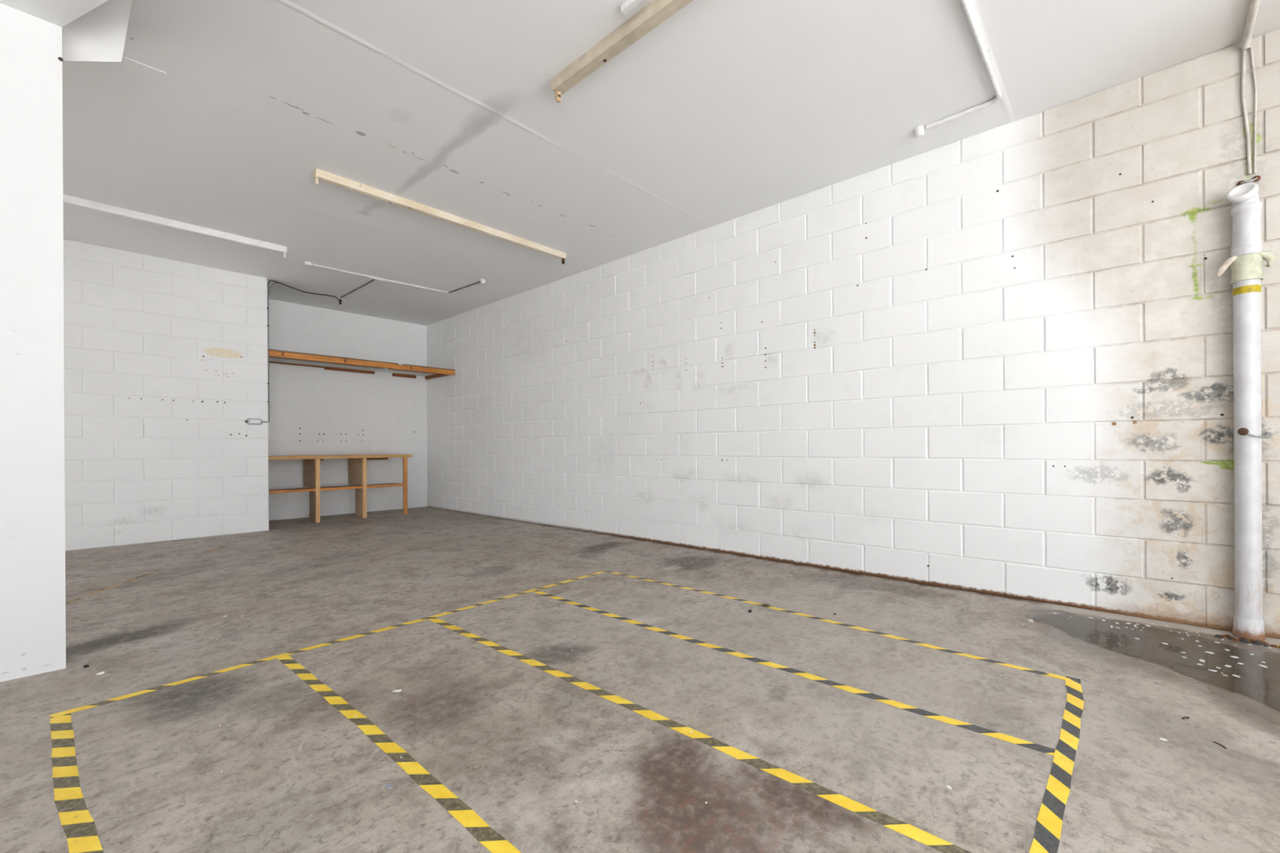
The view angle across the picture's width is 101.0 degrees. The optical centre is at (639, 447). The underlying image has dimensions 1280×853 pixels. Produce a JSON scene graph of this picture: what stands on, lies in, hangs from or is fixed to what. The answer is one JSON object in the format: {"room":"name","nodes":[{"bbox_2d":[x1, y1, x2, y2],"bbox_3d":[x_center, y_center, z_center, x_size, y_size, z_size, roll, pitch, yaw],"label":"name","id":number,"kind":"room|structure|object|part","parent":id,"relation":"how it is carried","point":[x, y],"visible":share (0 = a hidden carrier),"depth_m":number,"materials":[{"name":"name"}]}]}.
{"room":"empty garage","nodes":[
{"label":"empty garage","id":0,"kind":"room"},
{"bbox_2d":[0,3,66,682],"bbox_3d":[-3.187,-0.481,1.301,0.112,2.768,2.392,0,0,43],"label":"wall","id":1,"kind":"structure","parent":0,"point":[33,623],"depth_m":2.08,"materials":[{"name":"paint"}]},
{"bbox_2d":[63,239,268,551],"bbox_3d":[-5.848,-0.530,4.631,1.146,2.898,4.076,0,0,43],"label":"wall","id":2,"kind":"structure","parent":0,"point":[166,360],"depth_m":5.11,"materials":[{"name":"brick"}]},
{"bbox_2d":[244,418,261,424],"bbox_3d":[-4.123,-0.273,5.623,0.046,0.062,0.138,0,0,43],"label":"switch box","id":3,"kind":"object","parent":2,"relation":"attached to","point":[250,421],"visible":1,"depth_m":5.61,"materials":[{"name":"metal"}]},
{"bbox_2d":[267,298,427,520],"bbox_3d":[-3.991,-0.541,7.336,0.205,2.898,2.418,0,0,43],"label":"wall","id":4,"kind":"structure","parent":0,"point":[313,411],"depth_m":7.15,"materials":[{"name":"paint"}]},
{"bbox_2d":[268,348,454,379],"bbox_3d":[-3.660,-1.047,6.900,0.879,0.075,2.199,0,0,43],"label":"shelf","id":5,"kind":"object","parent":4,"relation":"attached to","point":[287,357],"visible":0.85,"depth_m":6.79,"materials":[{"name":"orange wood"}]},
{"bbox_2d":[0,506,1279,852],"bbox_3d":[-1.616,0.968,2.378,10.409,0.150,6.494,0,0,43],"label":"floor","id":6,"kind":"structure","parent":0,"point":[517,742],"depth_m":1.79,"materials":[{"name":"concrete"}]},
{"bbox_2d":[49,713,103,852],"bbox_3d":[-0.779,0.887,0.758,3.081,0.001,0.080,0,0,42],"label":"tape","id":7,"kind":"object","parent":6,"relation":"on","point":[78,826],"visible":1,"depth_m":1.36,"materials":[{"name":"yellow plastic"}]},
{"bbox_2d":[49,570,606,718],"bbox_3d":[-1.098,0.889,2.757,0.055,0.001,2.647,0,0,40],"label":"tape","id":8,"kind":"object","parent":6,"relation":"on","point":[51,716],"visible":1,"depth_m":2.25,"materials":[{"name":"yellow plastic"}]},
{"bbox_2d":[268,453,413,523],"bbox_3d":[-3.902,0.505,6.777,0.673,0.803,1.684,0,0,43],"label":"bench","id":9,"kind":"object","parent":6,"relation":"on","point":[357,463],"visible":0.91,"depth_m":6.64,"materials":[{"name":"orange wood"}]},
{"bbox_2d":[268,483,401,491],"bbox_3d":[-3.810,0.510,6.611,0.268,0.027,1.567,0,0,43],"label":"shelf","id":10,"kind":"object","parent":9,"relation":"attached to","point":[361,486],"depth_m":6.58,"materials":[{"name":"brown wood"}]},
{"bbox_3d":[-3.569,0.155,7.161,0.040,0.030,0.280,0,0,43],"label":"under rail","id":11,"kind":"part","parent":9,"relation":"part of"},
{"bbox_3d":[-3.170,0.520,7.122,0.045,0.765,0.046,0,0,43],"label":"leg","id":12,"kind":"part","parent":9,"relation":"part of","materials":[{"name":"orange wood"}]},
{"bbox_2d":[385,783,392,789],"bbox_3d":[-0.655,0.885,1.376,0.022,0.005,0.014,0,0,43],"label":"scrap","id":13,"kind":"object","parent":6,"relation":"on","point":[388,786],"visible":1,"depth_m":1.37,"materials":[{"name":"white paper"}]},
{"bbox_2d":[277,655,520,852],"bbox_3d":[-0.373,0.885,1.220,3.111,0.001,0.059,0,0,42],"label":"tape","id":14,"kind":"object","parent":6,"relation":"on","point":[491,839],"visible":1,"depth_m":1.46,"materials":[{"name":"yellow plastic"}]},
{"bbox_2d":[428,617,971,852],"bbox_3d":[0.064,0.882,1.708,3.130,0.001,0.054,0,0,42],"label":"tape","id":15,"kind":"object","parent":6,"relation":"on","point":[912,832],"visible":1,"depth_m":1.49,"materials":[{"name":"yellow plastic"}]},
{"bbox_2d":[762,604,769,607],"bbox_3d":[0.693,0.872,2.902,0.036,0.013,0.018,0,0,16],"label":"lump","id":16,"kind":"object","parent":6,"relation":"on","point":[763,605],"visible":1,"depth_m":2.90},
{"bbox_2d":[533,590,1055,755],"bbox_3d":[0.272,0.881,2.375,2.571,0.001,0.053,0,0,43],"label":"tape","id":17,"kind":"object","parent":6,"relation":"on","point":[985,731],"visible":1,"depth_m":1.94,"materials":[{"name":"yellow plastic"}]},
{"bbox_2d":[606,570,1065,679],"bbox_3d":[0.704,0.878,2.883,2.556,0.001,0.077,0,0,44],"label":"tape","id":18,"kind":"object","parent":6,"relation":"on","point":[609,571],"visible":1,"depth_m":2.51,"materials":[{"name":"yellow plastic"}]},
{"bbox_2d":[1045,672,1070,679],"bbox_3d":[1.587,0.871,2.003,0.077,0.004,0.030,0,0,43],"label":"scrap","id":19,"kind":"object","parent":18,"relation":"on","point":[1051,674],"visible":1,"depth_m":2.00,"materials":[{"name":"yellow plastic"}]},
{"bbox_2d":[1029,675,1084,852],"bbox_3d":[0.740,0.878,1.007,0.068,0.001,2.677,0,0,43],"label":"tape","id":20,"kind":"object","parent":6,"relation":"on","point":[1047,833],"visible":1,"depth_m":1.39,"materials":[{"name":"yellow plastic"}]},
{"bbox_2d":[1213,741,1226,748],"bbox_3d":[1.697,0.871,1.544,0.005,0.005,0.034,0,0,5],"label":"twig","id":21,"kind":"object","parent":6,"relation":"on","point":[1213,741],"visible":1,"depth_m":1.54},
{"bbox_2d":[1213,634,1279,648],"bbox_3d":[2.716,0.862,2.336,0.062,0.018,0.233,0,0,-37],"label":"debris","id":22,"kind":"object","parent":6,"relation":"on","point":[1228,637],"visible":1,"depth_m":2.34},
{"bbox_2d":[62,0,1279,325],"bbox_3d":[-1.633,-1.953,2.378,10.409,0.202,6.494,0,0,43],"label":"ceiling","id":23,"kind":"structure","parent":0,"point":[724,110],"depth_m":2.94,"materials":[{"name":"paint"}]},
{"bbox_2d":[0,0,107,26],"bbox_3d":[-2.268,-1.788,0.775,1.968,0.166,2.877,0,0,43],"label":"bulkhead","id":24,"kind":"object","parent":23,"relation":"attached to","point":[60,13],"visible":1,"depth_m":2.05,"materials":[{"name":"paint"}]},
{"bbox_2d":[62,0,131,62],"bbox_3d":[-2.338,-1.765,2.238,0.465,0.186,0.124,0,0,-2],"label":"bulkhead","id":25,"kind":"object","parent":23,"relation":"attached to","point":[98,35],"visible":0.7,"depth_m":2.24,"materials":[{"name":"paint"}]},
{"bbox_2d":[122,56,166,84],"bbox_3d":[-2.431,-1.846,2.588,0.117,0.006,0.150,0,0,43],"label":"panel","id":26,"kind":"object","parent":23,"relation":"attached to","point":[133,66],"visible":1,"depth_m":2.58,"materials":[{"name":"paint"}]},
{"bbox_2d":[62,194,287,258],"bbox_3d":[-3.992,-1.790,4.098,0.060,0.101,2.122,0,0,43],"label":"batten","id":27,"kind":"object","parent":23,"relation":"attached to","point":[69,200],"visible":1,"depth_m":4.27,"materials":[{"name":"white wood"}]},
{"bbox_2d":[261,280,339,422],"bbox_3d":[-3.911,-1.052,6.087,0.096,1.570,0.884,0,0,27],"label":"cable","id":28,"kind":"object","parent":23,"relation":"hanging from","point":[268,325],"visible":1,"depth_m":5.75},
{"bbox_2d":[304,261,486,298],"bbox_3d":[-2.671,-1.826,6.084,1.736,0.052,1.289,0,0,-16],"label":"conduit","id":29,"kind":"object","parent":23,"relation":"attached to","point":[482,282],"visible":1,"depth_m":5.82,"materials":[{"name":"white paint"}]},
{"bbox_2d":[312,168,566,264],"bbox_3d":[-1.451,-1.806,4.300,0.062,0.099,2.125,0,0,43],"label":"batten","id":30,"kind":"object","parent":23,"relation":"attached to","point":[317,174],"visible":1,"depth_m":4.07,"materials":[{"name":"beige wood"}]},
{"bbox_2d":[550,0,693,102],"bbox_3d":[0.229,-1.815,2.092,1.785,0.101,0.078,0,0,43],"label":"batten","id":31,"kind":"object","parent":23,"relation":"attached to","point":[655,12],"visible":1,"depth_m":2.38,"materials":[{"name":"bare pale timber"}]},
{"bbox_2d":[621,0,644,14],"bbox_3d":[-0.015,-1.849,2.178,0.160,0.030,0.030,0,0,43],"label":"junction box","id":32,"kind":"object","parent":23,"relation":"attached to","point":[628,5],"visible":1,"depth_m":2.20,"materials":[{"name":"white plastic"}]},
{"bbox_2d":[913,0,1001,138],"bbox_3d":[1.290,-1.850,2.431,0.458,0.049,1.537,0,0,43],"label":"conduit","id":33,"kind":"object","parent":23,"relation":"attached to","point":[918,131],"visible":1,"depth_m":2.66,"materials":[{"name":"white paint"}]},
{"bbox_2d":[1240,0,1260,174],"bbox_3d":[2.520,-1.565,2.151,0.793,0.627,0.050,0,0,-44],"label":"conduit","id":34,"kind":"object","parent":23,"relation":"attached to","point":[1254,5],"visible":1,"depth_m":2.41,"materials":[{"name":"paint"}]},
{"bbox_2d":[426,28,1279,639],"bbox_3d":[0.619,-0.569,4.588,10.709,2.898,0.202,0,0,43],"label":"wall","id":35,"kind":"structure","parent":0,"point":[998,361],"depth_m":3.27,"materials":[{"name":"brick"}]},
{"bbox_2d":[1216,182,1276,640],"bbox_3d":[2.748,-0.165,2.389,0.154,2.057,0.127,0,0,-2],"label":"downpipe","id":36,"kind":"object","parent":35,"relation":"attached to","point":[1247,254],"visible":1,"depth_m":2.37,"materials":[{"name":"white plastic"}]},
{"bbox_2d":[1232,615,1265,640],"bbox_3d":[2.770,0.820,2.401,0.100,0.086,0.100,0,0,43],"label":"socket","id":37,"kind":"object","parent":36,"relation":"attached to","point":[1247,627],"depth_m":2.37,"materials":[{"name":"white plastic"}]},
{"bbox_2d":[1237,175,1260,186],"bbox_3d":[2.792,-1.225,2.417,0.071,0.033,0.038,0,0,43],"label":"clip","id":38,"kind":"object","parent":35,"relation":"attached to","point":[1256,178],"visible":0.9,"depth_m":2.41,"materials":[{"name":"metal"}]},
{"bbox_2d":[1237,427,1269,437],"bbox_3d":[2.772,-0.065,2.368,0.164,0.044,0.047,0,0,-5],"label":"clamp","id":39,"kind":"object","parent":35,"relation":"attached to","point":[1242,431],"visible":1,"depth_m":2.36,"materials":[{"name":"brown metal"}]},
{"bbox_3d":[2.788,-0.056,2.366,0.139,0.026,0.039,0,0,-12],"label":"rod","id":40,"kind":"part","parent":39,"relation":"part of","materials":[{"name":"metal"}]}
]}

